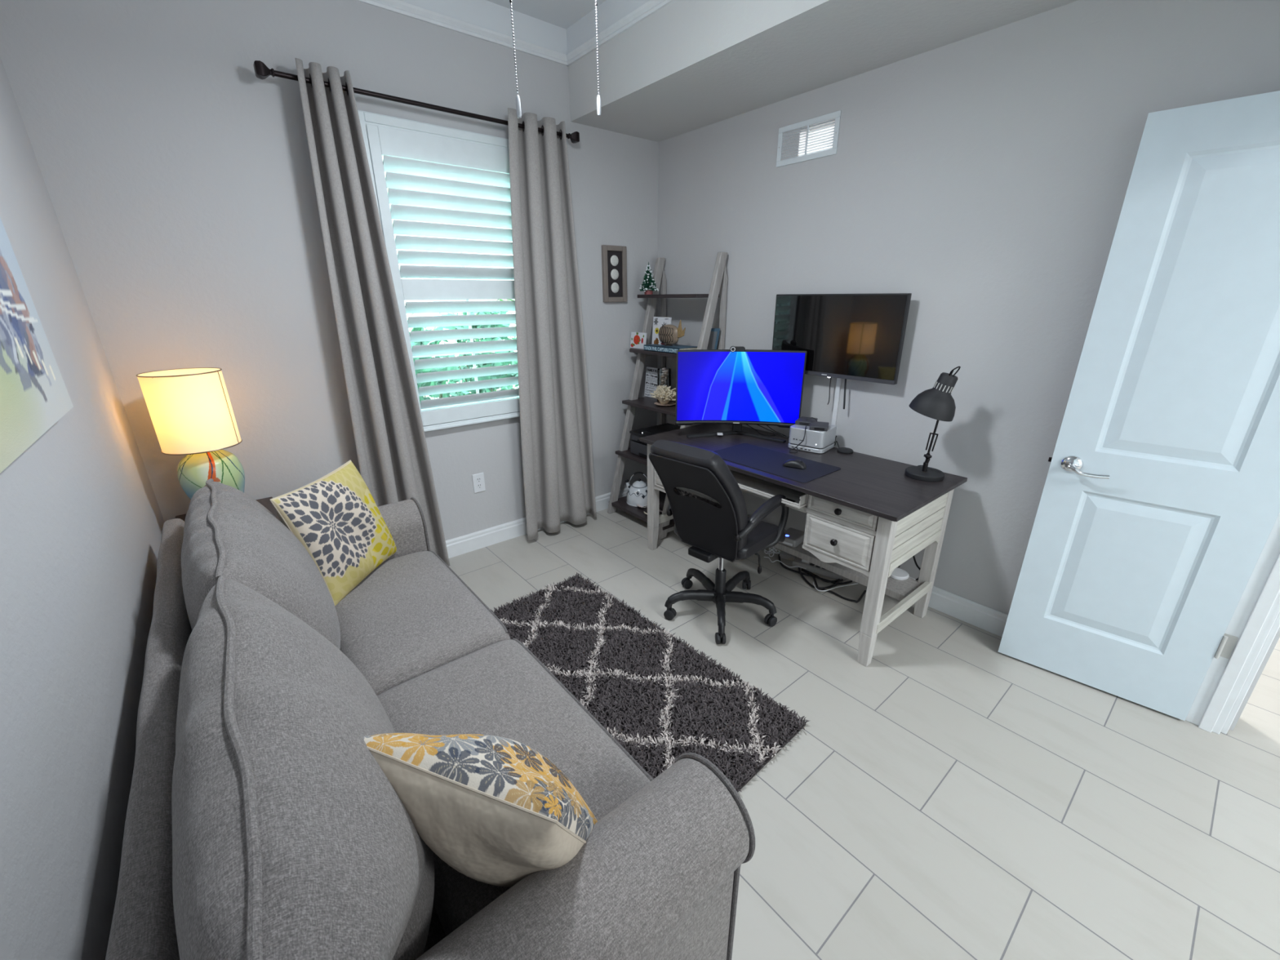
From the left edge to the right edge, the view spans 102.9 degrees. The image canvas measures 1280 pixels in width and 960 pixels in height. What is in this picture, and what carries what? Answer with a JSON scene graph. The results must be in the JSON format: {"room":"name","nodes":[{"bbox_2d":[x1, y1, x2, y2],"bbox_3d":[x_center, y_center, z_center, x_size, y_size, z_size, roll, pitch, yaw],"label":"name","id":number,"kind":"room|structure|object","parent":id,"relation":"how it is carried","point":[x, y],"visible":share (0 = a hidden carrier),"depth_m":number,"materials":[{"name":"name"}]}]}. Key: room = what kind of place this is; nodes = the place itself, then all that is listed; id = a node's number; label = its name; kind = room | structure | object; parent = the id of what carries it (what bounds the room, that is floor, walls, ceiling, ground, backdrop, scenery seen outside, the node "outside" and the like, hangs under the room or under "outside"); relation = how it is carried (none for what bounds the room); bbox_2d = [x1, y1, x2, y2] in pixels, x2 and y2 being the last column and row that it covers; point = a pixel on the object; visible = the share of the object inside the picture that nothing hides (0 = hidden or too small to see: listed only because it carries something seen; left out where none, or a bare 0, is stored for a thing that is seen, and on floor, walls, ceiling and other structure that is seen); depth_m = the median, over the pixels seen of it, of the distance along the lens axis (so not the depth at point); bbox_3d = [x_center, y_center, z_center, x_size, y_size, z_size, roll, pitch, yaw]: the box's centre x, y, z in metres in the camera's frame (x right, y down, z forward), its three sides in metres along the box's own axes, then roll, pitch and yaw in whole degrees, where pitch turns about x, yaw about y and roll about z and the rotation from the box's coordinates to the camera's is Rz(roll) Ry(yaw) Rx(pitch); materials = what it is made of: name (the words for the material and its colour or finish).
{"room":"home office","nodes":[
{"label":"home office","id":0,"kind":"room"},
{"bbox_2d":[0,57,164,959],"bbox_3d":[-1.115,-0.229,0.707,0.150,3.000,3.300,-16,25,-37],"label":"wall","id":1,"kind":"structure","parent":0,"point":[82,522],"depth_m":0.96,"materials":[{"name":"paint"}]},
{"bbox_2d":[0,217,73,473],"bbox_3d":[-0.948,-0.427,0.578,0.031,0.903,1.321,-16,25,-37],"label":"canvas painting","id":2,"kind":"object","parent":1,"relation":"attached to","point":[34,396],"visible":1,"depth_m":0.99},
{"bbox_2d":[0,0,657,540],"bbox_3d":[-1.060,-1.006,2.864,3.250,3.000,0.160,-16,25,-37],"label":"wall","id":3,"kind":"structure","parent":0,"point":[179,180],"depth_m":2.19,"materials":[{"name":"paint"}]},
{"bbox_2d":[253,60,579,143],"bbox_3d":[-0.957,-1.784,2.478,1.504,0.055,0.133,-16,25,-37],"label":"curtain rod","id":4,"kind":"object","parent":3,"relation":"attached to","point":[262,72],"visible":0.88,"depth_m":2.31,"materials":[{"name":"brown metal"}]},
{"bbox_2d":[294,57,449,565],"bbox_3d":[-1.304,-0.589,2.524,0.379,2.387,0.135,-16,25,-37],"label":"curtain","id":5,"kind":"object","parent":4,"relation":"hanging from","point":[394,464],"visible":0.83,"depth_m":2.43,"materials":[{"name":"fabric"}]},
{"bbox_2d":[507,107,596,540],"bbox_3d":[-0.553,-0.804,3.110,0.558,2.387,0.132,-16,25,-37],"label":"curtain","id":6,"kind":"object","parent":4,"relation":"hanging from","point":[558,478],"visible":0.99,"depth_m":3.07,"materials":[{"name":"fabric"}]},
{"bbox_2d":[357,110,519,431],"bbox_3d":[-0.968,-1.083,2.882,0.953,1.502,0.192,-16,25,-37],"label":"window","id":7,"kind":"structure","parent":3,"relation":"in","point":[365,117],"depth_m":2.59,"materials":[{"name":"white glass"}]},
{"bbox_2d":[365,124,519,426],"bbox_3d":[-0.922,-1.055,2.833,0.861,1.421,0.057,-16,25,-37],"label":"window shutter","id":8,"kind":"object","parent":7,"relation":"attached to","point":[427,171],"visible":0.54,"depth_m":2.72,"materials":[{"name":"white wood"}]},
{"bbox_2d":[355,0,568,66],"bbox_3d":[-1.254,-2.095,2.182,2.227,0.043,0.024,-16,25,-37],"label":"trim","id":9,"kind":"structure","parent":3,"relation":"attached to","point":[398,6],"depth_m":2.49,"materials":[{"name":"white wood"}]},
{"bbox_2d":[471,472,485,493],"bbox_3d":[-0.999,0.017,3.163,0.074,0.120,0.010,-16,25,-37],"label":"wall outlet","id":10,"kind":"object","parent":3,"relation":"attached to","point":[478,482],"visible":1,"depth_m":3.16,"materials":[{"name":"white plastic"}]},
{"bbox_2d":[475,477,481,482],"bbox_3d":[-0.997,-0.001,3.155,0.033,0.033,0.003,-16,25,-37],"label":"socket","id":11,"kind":"object","parent":10,"relation":"attached to","point":[477,479],"depth_m":3.15,"materials":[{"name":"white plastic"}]},
{"bbox_2d":[476,483,482,488],"bbox_3d":[-0.997,0.037,3.168,0.033,0.033,0.003,-16,25,-37],"label":"socket","id":12,"kind":"object","parent":10,"relation":"attached to","point":[478,485],"depth_m":3.17,"materials":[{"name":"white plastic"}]},
{"bbox_2d":[445,481,647,558],"bbox_3d":[-0.978,0.369,3.302,2.905,0.115,0.016,-16,25,-37],"label":"baseboard","id":13,"kind":"structure","parent":3,"relation":"attached to","point":[470,542],"depth_m":3.32,"materials":[{"name":"white wood"}]},
{"bbox_2d":[601,244,626,302],"bbox_3d":[-0.168,-1.367,3.392,0.190,0.348,0.026,-16,25,-37],"label":"wall frame","id":14,"kind":"object","parent":3,"relation":"attached to","point":[614,258],"visible":1,"depth_m":3.38,"materials":[{"name":"wood"}]},
{"bbox_2d":[399,0,834,146],"bbox_3d":[2.095,-1.804,0.974,6.800,0.260,6.200,-16,25,-37],"label":"ceiling","id":15,"kind":"structure","parent":0,"point":[562,26],"depth_m":2.60,"materials":[{"name":"paint"}]},
{"bbox_2d":[509,0,601,118],"bbox_3d":[-0.263,-1.456,1.325,1.236,0.922,1.247,-16,25,-37],"label":"ceiling fan","id":16,"kind":"object","parent":15,"relation":"hanging from","point":[517,99],"visible":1,"depth_m":1.39,"materials":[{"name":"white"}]},
{"bbox_2d":[812,142,831,151],"bbox_3d":[2.073,-0.434,1.508,6.800,2.800,6.300,-16,25,-37],"label":"wall","id":17,"kind":"structure","parent":0,"point":[814,142],"depth_m":4.38,"materials":[{"name":"paint"}]},
{"bbox_2d":[568,0,1079,142],"bbox_3d":[0.840,-2.003,1.949,0.678,0.529,3.080,-16,25,-37],"label":"ceiling","id":18,"kind":"structure","parent":0,"point":[689,65],"depth_m":2.22,"materials":[{"name":"paint"}]},
{"bbox_2d":[566,0,674,66],"bbox_3d":[0.569,-1.946,1.732,0.024,0.043,3.080,-16,25,-37],"label":"trim","id":19,"kind":"structure","parent":18,"relation":"attached to","point":[650,7],"depth_m":2.50,"materials":[{"name":"white wood"}]},
{"bbox_2d":[448,507,1279,959],"bbox_3d":[2.066,0.924,2.018,6.800,0.100,6.350,-16,25,-37],"label":"floor","id":20,"kind":"structure","parent":0,"point":[949,795],"depth_m":1.66,"materials":[{"name":"tile"}]},
{"bbox_2d":[175,497,279,521],"bbox_3d":[-1.747,0.475,2.275,0.357,0.620,0.510,-16,25,-37],"label":"end table","id":21,"kind":"object","parent":20,"relation":"on","point":[265,502],"visible":0.08,"depth_m":2.34,"materials":[{"name":"brown wood"}]},
{"bbox_2d":[136,367,244,499],"bbox_3d":[-1.775,-0.121,2.080,0.256,0.634,0.256,-15,24,-34],"label":"table lamp","id":22,"kind":"object","parent":21,"relation":"on","point":[190,410],"visible":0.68,"depth_m":1.97,"materials":[{"name":"fabric"}]},
{"bbox_2d":[136,367,242,455],"bbox_3d":[-1.776,-0.278,2.023,0.257,0.299,0.257,-16,25,-37],"label":"lampshade","id":23,"kind":"object","parent":22,"relation":"attached to","point":[190,410],"depth_m":1.94,"materials":[{"name":"beige fabric"}]},
{"bbox_2d":[105,478,755,959],"bbox_3d":[-0.746,0.590,1.430,0.848,0.963,1.994,-16,25,-37],"label":"sofa","id":24,"kind":"object","parent":20,"relation":"on","point":[262,822],"visible":0.95,"depth_m":0.83,"materials":[{"name":"fabric"}]},
{"bbox_2d":[181,481,340,648],"bbox_3d":[-1.153,0.293,1.543,0.324,0.461,0.837,-16,25,-37],"label":"cushion","id":25,"kind":"object","parent":24,"relation":"on","point":[228,534],"depth_m":1.34,"materials":[{"name":"fabric"}]},
{"bbox_2d":[171,578,434,959],"bbox_3d":[-0.574,0.526,0.884,0.324,0.460,0.967,-16,25,-37],"label":"cushion","id":26,"kind":"object","parent":24,"relation":"on","point":[291,840],"depth_m":0.66,"materials":[{"name":"fabric"}]},
{"bbox_2d":[269,459,396,605],"bbox_3d":[-1.123,0.184,1.919,0.205,0.409,0.430,1,20,4],"label":"throw pillow","id":27,"kind":"object","parent":24,"relation":"on","point":[335,517],"visible":0.99,"depth_m":1.83,"materials":[{"name":"fabric"}]},
{"bbox_2d":[334,551,510,695],"bbox_3d":[-0.852,0.511,1.852,0.470,0.196,0.788,-16,25,-37],"label":"seat cushion","id":28,"kind":"object","parent":24,"relation":"on","point":[412,615],"depth_m":1.70,"materials":[{"name":"fabric"}]},
{"bbox_2d":[363,733,597,887],"bbox_3d":[-0.262,0.578,0.904,0.388,0.341,0.252,7,21,20],"label":"throw pillow","id":29,"kind":"object","parent":24,"relation":"on","point":[494,809],"visible":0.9,"depth_m":0.77,"materials":[{"name":"fabric"}]},
{"bbox_2d":[377,639,650,936],"bbox_3d":[-0.346,0.714,1.277,0.470,0.196,0.781,-16,25,-37],"label":"seat cushion","id":30,"kind":"object","parent":24,"relation":"on","point":[498,688],"depth_m":1.29,"materials":[{"name":"fabric"}]},
{"bbox_2d":[490,572,808,792],"bbox_3d":[-0.144,0.808,2.178,0.799,0.036,1.504,-17,26,-39],"label":"shag rug","id":31,"kind":"object","parent":20,"relation":"on","point":[662,700],"visible":0.74,"depth_m":2.08,"materials":[{"name":"grey carpet"}]},
{"bbox_2d":[607,252,727,539],"bbox_3d":[0.149,-0.572,3.456,0.550,1.765,0.605,-16,25,-37],"label":"ladder shelf","id":32,"kind":"object","parent":20,"relation":"on","point":[719,279],"visible":0.55,"depth_m":3.53,"materials":[{"name":"grey wood"}]},
{"bbox_2d":[625,471,647,506],"bbox_3d":[-0.004,0.052,3.736,0.193,0.237,0.198,-2,20,-5],"label":"kettle","id":33,"kind":"object","parent":32,"relation":"on","point":[637,494],"visible":0.87,"depth_m":3.69,"materials":[{"name":"white ceramic"}]},
{"bbox_2d":[630,332,646,349],"bbox_3d":[-0.012,-0.974,3.555,0.023,0.112,0.155,-16,25,-37],"label":"greeting card","id":34,"kind":"object","parent":32,"relation":"on","point":[638,340],"visible":0.98,"depth_m":3.55,"materials":[{"name":"white paper"}]},
{"bbox_2d":[639,262,658,294],"bbox_3d":[0.055,-1.355,3.426,0.123,0.205,0.122,-16,25,-37],"label":"tree","id":35,"kind":"object","parent":32,"relation":"on","point":[648,284],"visible":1,"depth_m":3.42,"materials":[{"name":"green plastic"}]},
{"bbox_2d":[644,366,662,397],"bbox_3d":[0.098,-0.706,3.702,0.035,0.212,0.165,-16,25,-37],"label":"word sign","id":36,"kind":"object","parent":32,"relation":"on","point":[651,384],"visible":0.84,"depth_m":3.71,"materials":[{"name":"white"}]},
{"bbox_2d":[629,422,680,458],"bbox_3d":[0.192,-0.259,3.585,0.368,0.170,0.389,-16,25,-37],"label":"printer","id":37,"kind":"object","parent":32,"relation":"on","point":[637,447],"visible":0.38,"depth_m":3.58,"materials":[{"name":"grey plastic"}]},
{"bbox_2d":[651,316,671,345],"bbox_3d":[0.143,-0.985,3.433,0.027,0.212,0.170,-16,25,-37],"label":"greeting card","id":38,"kind":"object","parent":32,"relation":"on","point":[658,322],"visible":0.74,"depth_m":3.45,"materials":[{"name":"white paper"}]},
{"bbox_2d":[657,368,671,401],"bbox_3d":[0.167,-0.656,3.543,0.094,0.225,0.094,-16,25,-37],"label":"vase","id":39,"kind":"object","parent":32,"relation":"on","point":[669,369],"visible":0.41,"depth_m":3.51,"materials":[{"name":"clear glass"}]},
{"bbox_2d":[654,401,675,406],"bbox_3d":[0.171,-0.515,3.466,0.150,0.012,0.150,-16,25,-37],"label":"shell dish","id":40,"kind":"object","parent":32,"relation":"on","point":[669,403],"visible":0.85,"depth_m":3.46,"materials":[{"name":"ceramic"}]},
{"bbox_2d":[649,385,675,404],"bbox_3d":[0.176,-0.576,3.445,0.156,0.125,0.238,-16,25,-37],"label":"coral","id":41,"kind":"object","parent":40,"relation":"on","point":[664,394],"visible":0.99,"depth_m":3.41},
{"bbox_2d":[644,343,697,353],"bbox_3d":[0.203,-0.869,3.370,0.179,0.035,0.343,-16,25,-37],"label":"book","id":42,"kind":"object","parent":32,"relation":"on","point":[656,348],"visible":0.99,"depth_m":3.31,"materials":[{"name":"blue paper"}]},
{"bbox_2d":[658,320,685,346],"bbox_3d":[0.206,-0.959,3.321,0.063,0.167,0.246,-16,25,-37],"label":"fish figurine","id":43,"kind":"object","parent":42,"relation":"on","point":[669,335],"visible":1,"depth_m":3.31,"materials":[{"name":"beige ceramic"}]},
{"bbox_2d":[706,328,719,349],"bbox_3d":[0.449,-0.895,3.269,0.126,0.148,0.022,6,21,16],"label":"photo frame","id":44,"kind":"object","parent":32,"relation":"on","point":[714,334],"visible":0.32,"depth_m":3.25,"materials":[{"name":"grey"}]},
{"bbox_2d":[706,331,717,349],"bbox_3d":[0.447,-0.893,3.264,0.093,0.112,0.009,6,21,16],"label":"picture","id":45,"kind":"object","parent":44,"relation":"attached to","point":[713,341],"depth_m":3.26,"materials":[{"name":"grey"}]},
{"bbox_2d":[648,440,788,644],"bbox_3d":[0.372,0.229,2.431,0.560,0.942,0.674,18,27,41],"label":"office chair","id":46,"kind":"object","parent":20,"relation":"on","point":[707,505],"visible":0.99,"depth_m":2.27,"materials":[{"name":"black leather"}]},
{"bbox_2d":[764,546,780,556],"bbox_3d":[0.817,0.422,3.142,0.086,0.075,0.110,-16,25,-37],"label":"cable","id":47,"kind":"object","parent":20,"relation":"on","point":[774,548],"visible":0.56,"depth_m":3.12,"materials":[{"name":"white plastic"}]},
{"bbox_2d":[764,556,806,568],"bbox_3d":[0.860,0.496,3.036,0.261,0.010,0.060,10,22,26],"label":"cable","id":48,"kind":"object","parent":20,"relation":"on","point":[764,557],"visible":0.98,"depth_m":3.02,"materials":[{"name":"white plastic"}]},
{"bbox_2d":[779,551,795,560],"bbox_3d":[0.907,0.463,3.130,0.090,0.030,0.060,11,23,28],"label":"power adapter","id":49,"kind":"object","parent":20,"relation":"on","point":[784,555],"visible":0.67,"depth_m":3.11,"materials":[{"name":"grey plastic"}]},
{"bbox_2d":[640,423,967,666],"bbox_3d":[0.740,0.218,2.768,0.677,0.738,1.505,-16,25,-37],"label":"desk","id":50,"kind":"object","parent":20,"relation":"on","point":[865,518],"visible":0.62,"depth_m":2.25,"materials":[{"name":"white wood"}]},
{"bbox_2d":[675,349,806,443],"bbox_3d":[0.564,-0.492,2.922,0.698,0.496,0.212,4,20,12],"label":"computer monitor","id":51,"kind":"object","parent":50,"relation":"on","point":[759,387],"visible":1,"depth_m":2.87,"materials":[{"name":"black plastic"}]},
{"bbox_2d":[729,346,745,352],"bbox_3d":[0.537,-0.716,2.815,0.082,0.047,0.053,2,20,7],"label":"webcam","id":52,"kind":"object","parent":51,"relation":"attached to","point":[733,348],"visible":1,"depth_m":2.79,"materials":[{"name":"black plastic"}]},
{"bbox_2d":[746,424,775,435],"bbox_3d":[0.713,-0.298,3.029,0.185,0.052,0.066,6,21,17],"label":"cable","id":53,"kind":"object","parent":50,"relation":"on","point":[747,424],"visible":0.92,"depth_m":3.02,"materials":[{"name":"black plastic"}]},
{"bbox_2d":[756,424,789,438],"bbox_3d":[0.800,-0.289,2.988,0.350,0.063,0.026,17,26,39],"label":"cable","id":54,"kind":"object","parent":50,"relation":"on","point":[757,424],"visible":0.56,"depth_m":2.99,"materials":[{"name":"black plastic"}]},
{"bbox_2d":[713,443,840,483],"bbox_3d":[0.654,-0.096,2.547,0.315,0.003,0.590,-16,25,-37],"label":"mouse pad","id":55,"kind":"object","parent":50,"relation":"on","point":[771,461],"visible":0.77,"depth_m":2.52,"materials":[{"name":"fabric"}]},
{"bbox_2d":[782,458,806,469],"bbox_3d":[0.743,-0.081,2.448,0.112,0.036,0.055,12,23,30],"label":"computer mouse","id":56,"kind":"object","parent":55,"relation":"on","point":[794,463],"visible":1,"depth_m":2.43,"materials":[{"name":"black plastic"}]},
{"bbox_2d":[778,527,804,547],"bbox_3d":[0.875,0.329,2.929,0.110,0.046,0.152,17,26,39],"label":"router","id":57,"kind":"object","parent":50,"relation":"on","point":[793,537],"visible":0.68,"depth_m":2.89,"materials":[{"name":"grey plastic"}]},
{"bbox_2d":[789,425,806,453],"bbox_3d":[0.840,-0.214,2.682,0.115,0.129,0.052,-9,22,-23],"label":"cable","id":58,"kind":"object","parent":50,"relation":"on","point":[806,425],"visible":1,"depth_m":2.68,"materials":[{"name":"black plastic"}]},
{"bbox_2d":[787,442,835,453],"bbox_3d":[0.930,-0.190,2.770,0.196,0.026,0.198,16,25,38],"label":"station","id":59,"kind":"object","parent":50,"relation":"on","point":[791,446],"visible":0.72,"depth_m":2.69,"materials":[{"name":"silver metal"}]},
{"bbox_2d":[788,424,836,448],"bbox_3d":[0.930,-0.245,2.749,0.194,0.092,0.196,16,25,38],"label":"desktop computer","id":60,"kind":"object","parent":59,"relation":"on","point":[813,438],"visible":0.94,"depth_m":2.68,"materials":[{"name":"silver metal"}]},
{"bbox_2d":[795,416,817,426],"bbox_3d":[0.911,-0.321,2.793,0.090,0.021,0.125,12,23,30],"label":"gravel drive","id":61,"kind":"object","parent":60,"relation":"on","point":[802,420],"visible":0.73,"depth_m":2.76,"materials":[{"name":"grey plastic"}]},
{"bbox_2d":[808,421,829,431],"bbox_3d":[0.945,-0.284,2.688,0.090,0.021,0.125,8,21,21],"label":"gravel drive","id":62,"kind":"object","parent":60,"relation":"on","point":[818,426],"visible":1,"depth_m":2.65,"materials":[{"name":"grey plastic"}]},
{"bbox_2d":[747,515,922,600],"bbox_3d":[0.871,0.362,2.960,0.185,0.036,1.428,-16,25,-37],"label":"shelf","id":63,"kind":"object","parent":50,"relation":"attached to","point":[898,589],"depth_m":2.59,"materials":[{"name":"grey wood"}]},
{"bbox_2d":[836,447,853,453],"bbox_3d":[1.082,-0.156,2.689,0.080,0.016,0.080,-16,25,-37],"label":"charger","id":64,"kind":"object","parent":50,"relation":"on","point":[842,450],"visible":1,"depth_m":2.67,"materials":[{"name":"black plastic"}]},
{"bbox_2d":[889,568,909,580],"bbox_3d":[1.297,0.472,2.566,0.100,0.018,0.100,-16,25,-37],"label":"hub","id":65,"kind":"object","parent":50,"relation":"on","point":[900,574],"visible":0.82,"depth_m":2.54,"materials":[{"name":"white plastic"}]},
{"bbox_2d":[912,555,920,580],"bbox_3d":[1.394,0.369,2.556,0.014,0.291,0.074,-16,25,-37],"label":"cable","id":66,"kind":"object","parent":50,"relation":"hanging from","point":[913,557],"visible":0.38,"depth_m":2.58,"materials":[{"name":"black plastic"}]},
{"bbox_2d":[904,366,960,481],"bbox_3d":[1.270,-0.253,2.235,0.194,0.502,0.180,-16,25,-37],"label":"desk lamp","id":67,"kind":"object","parent":50,"relation":"on","point":[937,402],"visible":1,"depth_m":2.15,"materials":[{"name":"black metal"}]},
{"bbox_2d":[801,568,818,589],"bbox_3d":[0.972,0.560,2.879,0.040,0.015,0.221,-2,20,-5],"label":"cable","id":68,"kind":"object","parent":20,"relation":"on","point":[803,571],"visible":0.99,"depth_m":2.89,"materials":[{"name":"black plastic"}]},
{"bbox_2d":[778,554,852,584],"bbox_3d":[0.980,0.529,2.964,0.128,0.015,0.465,-19,27,-41],"label":"cable","id":69,"kind":"object","parent":20,"relation":"on","point":[781,564],"visible":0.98,"depth_m":2.92,"materials":[{"name":"black plastic"}]},
{"bbox_2d":[791,558,842,579],"bbox_3d":[1.030,0.517,2.967,0.280,0.037,0.052,14,24,34],"label":"power strip","id":70,"kind":"object","parent":20,"relation":"on","point":[811,567],"visible":0.66,"depth_m":2.95,"materials":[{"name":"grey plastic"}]},
{"bbox_2d":[798,567,839,588],"bbox_3d":[1.003,0.561,2.876,0.234,0.015,0.198,7,21,20],"label":"cable","id":71,"kind":"object","parent":20,"relation":"on","point":[799,570],"visible":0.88,"depth_m":2.83,"materials":[{"name":"black plastic"}]},
{"bbox_2d":[801,568,843,582],"bbox_3d":[1.029,0.550,2.905,0.234,0.015,0.072,12,23,31],"label":"cable","id":72,"kind":"object","parent":20,"relation":"on","point":[822,580],"visible":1,"depth_m":2.87,"materials":[{"name":"black plastic"}]},
{"bbox_2d":[813,581,857,591],"bbox_3d":[1.076,0.585,2.784,0.247,0.010,0.098,1,20,5],"label":"cable","id":73,"kind":"object","parent":20,"relation":"on","point":[813,581],"visible":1,"depth_m":2.79,"materials":[{"name":"white plastic"}]},
{"bbox_2d":[818,587,866,602],"bbox_3d":[1.087,0.615,2.724,0.256,0.015,0.119,3,20,9],"label":"cable","id":74,"kind":"object","parent":20,"relation":"on","point":[820,588],"visible":0.99,"depth_m":2.71,"materials":[{"name":"black plastic"}]},
{"bbox_2d":[657,0,1279,730],"bbox_3d":[1.193,-0.913,2.563,0.120,3.000,3.200,-16,25,-37],"label":"wall","id":75,"kind":"structure","parent":0,"point":[984,178],"depth_m":2.22,"materials":[{"name":"paint"}]},
{"bbox_2d":[776,110,840,167],"bbox_3d":[0.852,-1.730,2.601,0.019,0.181,0.354,-16,25,-37],"label":"air vent","id":76,"kind":"object","parent":75,"relation":"in","point":[806,156],"visible":1,"depth_m":2.58,"materials":[{"name":"metal"}]},
{"bbox_2d":[831,377,841,425],"bbox_3d":[1.073,-0.404,2.795,0.013,0.395,0.024,-16,25,-37],"label":"cord cover","id":77,"kind":"object","parent":75,"relation":"attached to","point":[838,380],"visible":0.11,"depth_m":2.78,"materials":[{"name":"white plastic"}]},
{"bbox_2d":[772,293,911,384],"bbox_3d":[1.022,-0.752,2.672,0.084,0.420,0.726,-16,25,-37],"label":"television","id":78,"kind":"object","parent":75,"relation":"attached to","point":[849,336],"visible":0.85,"depth_m":2.58,"materials":[{"name":"black plastic"}]},
{"bbox_2d":[827,377,831,404],"bbox_3d":[1.025,-0.484,2.754,0.010,0.156,0.007,10,22,26],"label":"cable","id":79,"kind":"object","parent":78,"relation":"hanging from","point":[830,377],"visible":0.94,"depth_m":2.75,"materials":[{"name":"black plastic"}]},
{"bbox_2d":[843,378,846,408],"bbox_3d":[1.081,-0.457,2.692,0.010,0.166,0.022,-16,25,-37],"label":"cable","id":80,"kind":"object","parent":78,"relation":"hanging from","point":[845,383],"visible":0.94,"depth_m":2.69,"materials":[{"name":"black plastic"}]},
{"bbox_2d":[746,514,1008,636],"bbox_3d":[1.112,0.443,3.054,0.016,0.115,3.080,-16,25,-37],"label":"baseboard","id":81,"kind":"structure","parent":75,"relation":"attached to","point":[984,617],"depth_m":2.49,"materials":[{"name":"white wood"}]},
{"bbox_3d":[0.944,-0.171,0.506,3.055,3.000,0.090,-16,25,-37],"label":"wall","id":82,"kind":"structure","parent":0,"visible":0},
{"bbox_2d":[998,90,1279,720],"bbox_3d":[1.830,-0.123,1.749,0.636,2.032,0.156,17,26,40],"label":"door","id":83,"kind":"structure","parent":82,"relation":"in","point":[1159,506],"depth_m":1.73,"materials":[{"name":"paint"}]},
{"bbox_2d":[1185,512,1279,734],"bbox_3d":[1.240,0.185,0.892,2.205,2.065,0.090,-16,25,-37],"label":"trim","id":84,"kind":"structure","parent":82,"relation":"attached to","point":[1257,610],"depth_m":1.75,"materials":[{"name":"white wood"}]},
{"label":"outside","id":85,"kind":"structure","parent":0,"visible":0},
{"bbox_3d":[-5.018,-1.788,10.130,28.000,0.100,15.840,-16,25,-37],"label":"ground","id":86,"kind":"structure","parent":85,"visible":0},
{"bbox_2d":[408,326,469,402],"bbox_3d":[-1.867,-0.520,4.289,1.196,1.601,1.231,-16,25,-37],"label":"shrub","id":87,"kind":"object","parent":86,"relation":"on","point":[421,343],"visible":0.04,"depth_m":4.14,"materials":[{"name":"green plant"}]},
{"bbox_2d":[382,155,518,399],"bbox_3d":[-4.120,-3.585,8.312,14.800,4.600,1.900,-16,25,-37],"label":"house","id":88,"kind":"structure","parent":86,"relation":"on","point":[405,301],"depth_m":8.56,"materials":[{"name":"tile"}]},
{"bbox_2d":[410,299,516,391],"bbox_3d":[-1.878,-1.520,6.139,1.646,1.390,1.719,-16,25,-37],"label":"palm plant","id":89,"kind":"object","parent":86,"relation":"on","point":[435,327],"visible":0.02,"depth_m":5.93,"materials":[{"name":"green plant"}]},
{"bbox_2d":[436,300,518,396],"bbox_3d":[-1.572,-0.897,5.151,1.195,1.767,1.170,-2,20,-5],"label":"shrub","id":90,"kind":"object","parent":86,"relation":"on","point":[513,362],"visible":0.15,"depth_m":4.87,"materials":[{"name":"green plant"}]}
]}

